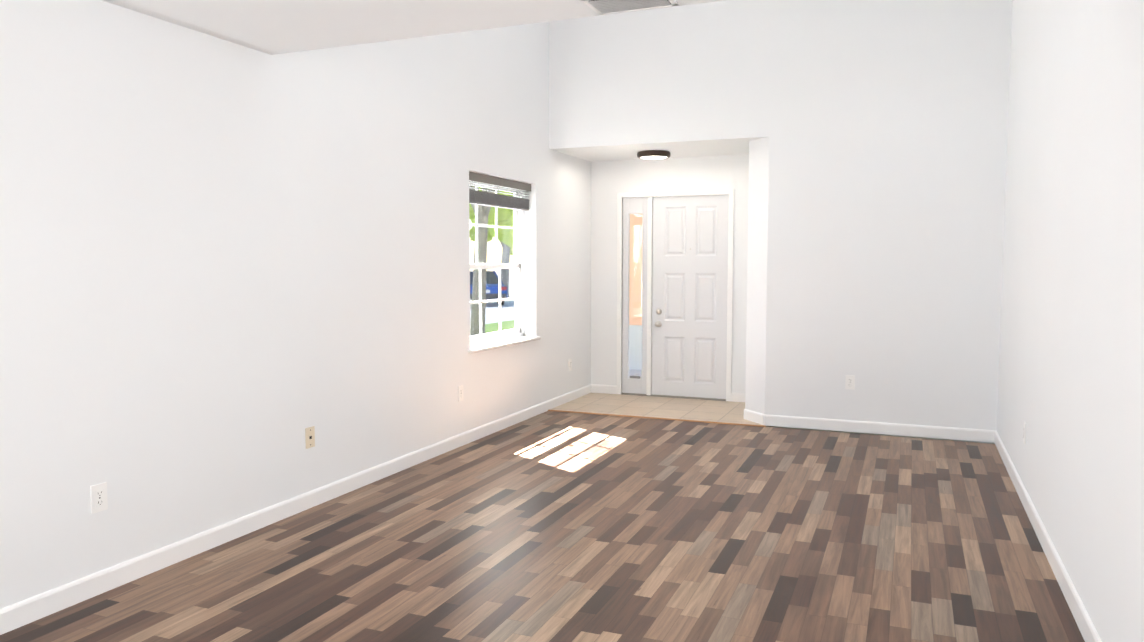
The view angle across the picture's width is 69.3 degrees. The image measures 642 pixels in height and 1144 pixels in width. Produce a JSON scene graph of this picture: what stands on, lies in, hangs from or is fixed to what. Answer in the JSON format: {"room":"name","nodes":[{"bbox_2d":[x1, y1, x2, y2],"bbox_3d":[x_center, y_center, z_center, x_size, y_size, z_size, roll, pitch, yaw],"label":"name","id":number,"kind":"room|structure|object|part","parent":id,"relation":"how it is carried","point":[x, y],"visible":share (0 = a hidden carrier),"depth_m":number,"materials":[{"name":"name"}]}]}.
{"room":"empty living room","nodes":[
{"label":"empty living room","id":0,"kind":"room"},
{"bbox_2d":[0,0,590,608],"bbox_3d":[-2.096,-1.507,3.200,0.200,5.300,12.005,2,4,22],"label":"wall","id":1,"kind":"structure","parent":0,"point":[230,272],"depth_m":4.11,"materials":[{"name":"paint"}]},
{"bbox_2d":[90,482,107,513],"bbox_3d":[-1.957,0.732,3.427,0.008,0.115,0.071,2,4,22],"label":"electrical outlet","id":2,"kind":"object","parent":1,"relation":"attached to","point":[99,501],"visible":1,"depth_m":3.42,"materials":[{"name":"white plastic"}]},
{"bbox_2d":[0,384,595,634],"bbox_3d":[-1.997,1.093,3.347,0.013,0.092,11.605,2,4,22],"label":"baseboard","id":3,"kind":"structure","parent":1,"relation":"attached to","point":[30,610],"depth_m":4.08,"materials":[{"name":"white paint"}]},
{"bbox_2d":[305,426,314,448],"bbox_3d":[-1.464,0.651,4.628,0.008,0.115,0.071,2,4,22],"label":"electrical outlet","id":4,"kind":"object","parent":1,"relation":"attached to","point":[310,437],"visible":1,"depth_m":4.62,"materials":[{"name":"beige plastic"}]},
{"bbox_2d":[458,385,463,401],"bbox_3d":[-0.829,0.540,6.173,0.008,0.115,0.071,2,4,22],"label":"electrical outlet","id":5,"kind":"object","parent":1,"relation":"attached to","point":[460,393],"visible":1,"depth_m":6.16,"materials":[{"name":"white plastic"}]},
{"bbox_2d":[469,180,523,345],"bbox_3d":[-0.683,-0.501,6.856,0.095,1.350,1.190,2,4,22],"label":"window","id":6,"kind":"structure","parent":1,"relation":"in","point":[517,265],"depth_m":7.06,"materials":[{"name":"white plastic"}]},
{"bbox_2d":[469,172,530,210],"bbox_3d":[-0.606,-1.054,6.784,0.049,0.234,1.182,2,4,22],"label":"mini blinds","id":7,"kind":"object","parent":6,"relation":"attached to","point":[492,199],"visible":0.77,"depth_m":6.76,"materials":[{"name":"grey plastic"}]},
{"bbox_2d":[468,336,540,353],"bbox_3d":[-0.588,0.190,6.866,0.160,0.030,1.260,2,4,22],"label":"window sill","id":8,"kind":"structure","parent":1,"relation":"attached to","point":[495,345],"depth_m":6.78,"materials":[{"name":"stone"}]},
{"bbox_2d":[569,359,571,370],"bbox_3d":[-0.016,0.433,8.154,0.008,0.115,0.071,2,4,22],"label":"electrical outlet","id":9,"kind":"object","parent":1,"relation":"attached to","point":[570,364],"visible":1,"depth_m":8.15,"materials":[{"name":"white plastic"}]},
{"bbox_2d":[102,0,724,54],"bbox_3d":[-1.218,-1.235,0.251,4.071,0.300,7.190,2,4,22],"label":"ceiling","id":10,"kind":"structure","parent":0,"point":[271,27],"depth_m":3.62,"materials":[{"name":"paint"}]},
{"bbox_2d":[581,0,677,14],"bbox_3d":[0.237,-1.303,3.392,0.350,0.014,0.220,2,4,22],"label":"ceiling vent","id":11,"kind":"object","parent":10,"relation":"in","point":[600,7],"visible":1,"depth_m":3.41,"materials":[{"name":"white metal"}]},
{"bbox_2d":[0,411,1084,641],"bbox_3d":[-0.556,1.292,2.051,4.071,0.120,10.680,2,4,22],"label":"floor","id":12,"kind":"structure","parent":0,"point":[560,527],"depth_m":3.90,"materials":[{"name":"laminate"}]},
{"bbox_2d":[548,409,765,426],"bbox_3d":[0.695,0.851,7.294,1.997,0.010,0.036,2,4,22],"label":"transition strip","id":13,"kind":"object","parent":12,"relation":"on","point":[659,418],"depth_m":7.25,"materials":[{"name":"brown wood"}]},
{"bbox_2d":[550,393,774,426],"bbox_3d":[0.844,0.867,7.949,2.177,0.124,1.325,2,4,22],"label":"floor","id":14,"kind":"structure","parent":0,"point":[686,409],"depth_m":7.80,"materials":[{"name":"beige tile"}]},
{"bbox_2d":[591,154,748,392],"bbox_3d":[0.964,-0.428,8.416,1.977,2.400,0.200,2,4,22],"label":"wall","id":15,"kind":"structure","parent":0,"point":[610,180],"depth_m":8.35,"materials":[{"name":"paint"}]},
{"bbox_2d":[616,189,733,401],"bbox_3d":[1.052,-0.265,8.382,1.190,2.071,0.218,2,4,22],"label":"door frame","id":16,"kind":"structure","parent":15,"relation":"attached to","point":[634,203],"depth_m":8.43,"materials":[{"name":"white paint"}]},
{"bbox_3d":[0.653,-0.247,8.484,0.150,1.690,0.006,2,4,22],"label":"glass","id":17,"kind":"part","parent":16,"relation":"part of","materials":[{"name":"clear glass"}]},
{"bbox_3d":[0.649,-0.249,8.482,0.270,2.025,0.051,2,4,22],"label":"frame","id":18,"kind":"part","parent":16,"relation":"part of","materials":[{"name":"white paint"}]},
{"bbox_2d":[652,195,728,398],"bbox_3d":[1.171,-0.233,8.239,0.780,2.013,0.116,2,4,22],"label":"door","id":19,"kind":"structure","parent":15,"relation":"in","point":[689,335],"depth_m":8.25,"materials":[{"name":"white paint"}]},
{"bbox_3d":[1.003,-0.328,8.277,0.361,0.796,0.072,2,4,22],"label":"door hardware","id":20,"kind":"part","parent":19,"relation":"part of","materials":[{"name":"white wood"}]},
{"bbox_2d":[549,0,1011,429],"bbox_3d":[1.662,-1.813,7.453,3.921,5.300,1.265,2,4,22],"label":"wall","id":21,"kind":"structure","parent":0,"point":[875,263],"depth_m":6.63,"materials":[{"name":"paint"}]},
{"bbox_2d":[637,150,670,159],"bbox_3d":[0.769,-1.554,7.782,0.316,0.062,0.316,2,4,22],"label":"light","id":22,"kind":"object","parent":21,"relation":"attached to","point":[653,154],"visible":1,"depth_m":7.67,"materials":[{"name":"brown metal"}]},
{"bbox_2d":[621,393,725,400],"bbox_3d":[1.032,0.764,8.407,1.170,0.016,0.100,2,4,22],"label":"door threshold sill","id":23,"kind":"structure","parent":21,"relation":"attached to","point":[700,398],"depth_m":8.35,"materials":[{"name":"brown wood"}]},
{"bbox_2d":[744,409,755,419],"bbox_3d":[1.669,0.785,7.631,0.013,0.092,0.874,2,4,22],"label":"baseboard","id":24,"kind":"structure","parent":21,"relation":"attached to","point":[748,414],"depth_m":7.17,"materials":[{"name":"white paint"}]},
{"bbox_2d":[845,375,854,389],"bbox_3d":[2.247,0.496,6.689,0.071,0.115,0.008,2,4,22],"label":"electrical outlet","id":25,"kind":"object","parent":21,"relation":"attached to","point":[850,382],"visible":1,"depth_m":6.69,"materials":[{"name":"white plastic"}]},
{"bbox_2d":[997,0,1143,641],"bbox_3d":[1.509,-1.401,1.727,0.150,5.300,12.005,2,4,22],"label":"wall","id":26,"kind":"structure","parent":0,"point":[1071,376],"depth_m":3.32,"materials":[{"name":"paint"}]},
{"bbox_2d":[992,430,1101,641],"bbox_3d":[1.232,1.229,1.453,0.013,0.092,10.540,2,4,22],"label":"baseboard","id":27,"kind":"structure","parent":26,"relation":"attached to","point":[1089,633],"depth_m":3.72,"materials":[{"name":"white paint"}]},
{"label":"outside","id":28,"kind":"structure","parent":0,"visible":0},
{"bbox_2d":[470,278,994,443],"bbox_3d":[-20.840,-0.993,38.347,92.000,0.400,105.000,2,4,22],"label":"ground","id":29,"kind":"structure","parent":28,"point":[496,311],"depth_m":26.55,"materials":[{"name":"white"}]},
{"bbox_2d":[470,270,507,304],"bbox_3d":[-3.998,-1.383,33.784,1.860,1.372,4.620,-1,4,-17],"label":"car","id":30,"kind":"object","parent":29,"relation":"on","point":[489,289],"depth_m":31.89,"materials":[{"name":"blue metal"}]},
{"bbox_2d":[469,187,512,297],"bbox_3d":[-3.364,-4.460,37.394,6.305,7.017,5.924,2,4,22],"label":"tree","id":31,"kind":"object","parent":29,"relation":"on","point":[505,260],"depth_m":37.31,"materials":[{"name":"white"}]},
{"bbox_2d":[470,320,515,342],"bbox_3d":[2.063,-0.149,23.581,5.200,0.030,95.000,2,4,22],"label":"lawn","id":32,"kind":"structure","parent":29,"relation":"on","point":[506,325],"depth_m":19.50,"materials":[{"name":"green plant"}]},
{"bbox_2d":[469,185,512,343],"bbox_3d":[-1.906,-3.004,14.727,4.850,7.015,4.557,2,4,22],"label":"oak tree","id":33,"kind":"object","parent":32,"relation":"on","point":[507,212],"depth_m":14.76,"materials":[{"name":"green plant"}]},
{"bbox_2d":[629,370,641,378],"bbox_3d":[2.049,0.820,9.249,4.421,0.150,1.995,2,4,22],"label":"porch","id":34,"kind":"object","parent":29,"relation":"on","point":[634,372],"depth_m":10.42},
{"bbox_2d":[629,214,641,369],"bbox_3d":[1.462,-0.893,10.556,3.700,3.380,0.300,2,4,22],"label":"wall","id":35,"kind":"structure","parent":29,"relation":"on","point":[633,303],"depth_m":10.73,"materials":[{"name":"brown"}]}
]}

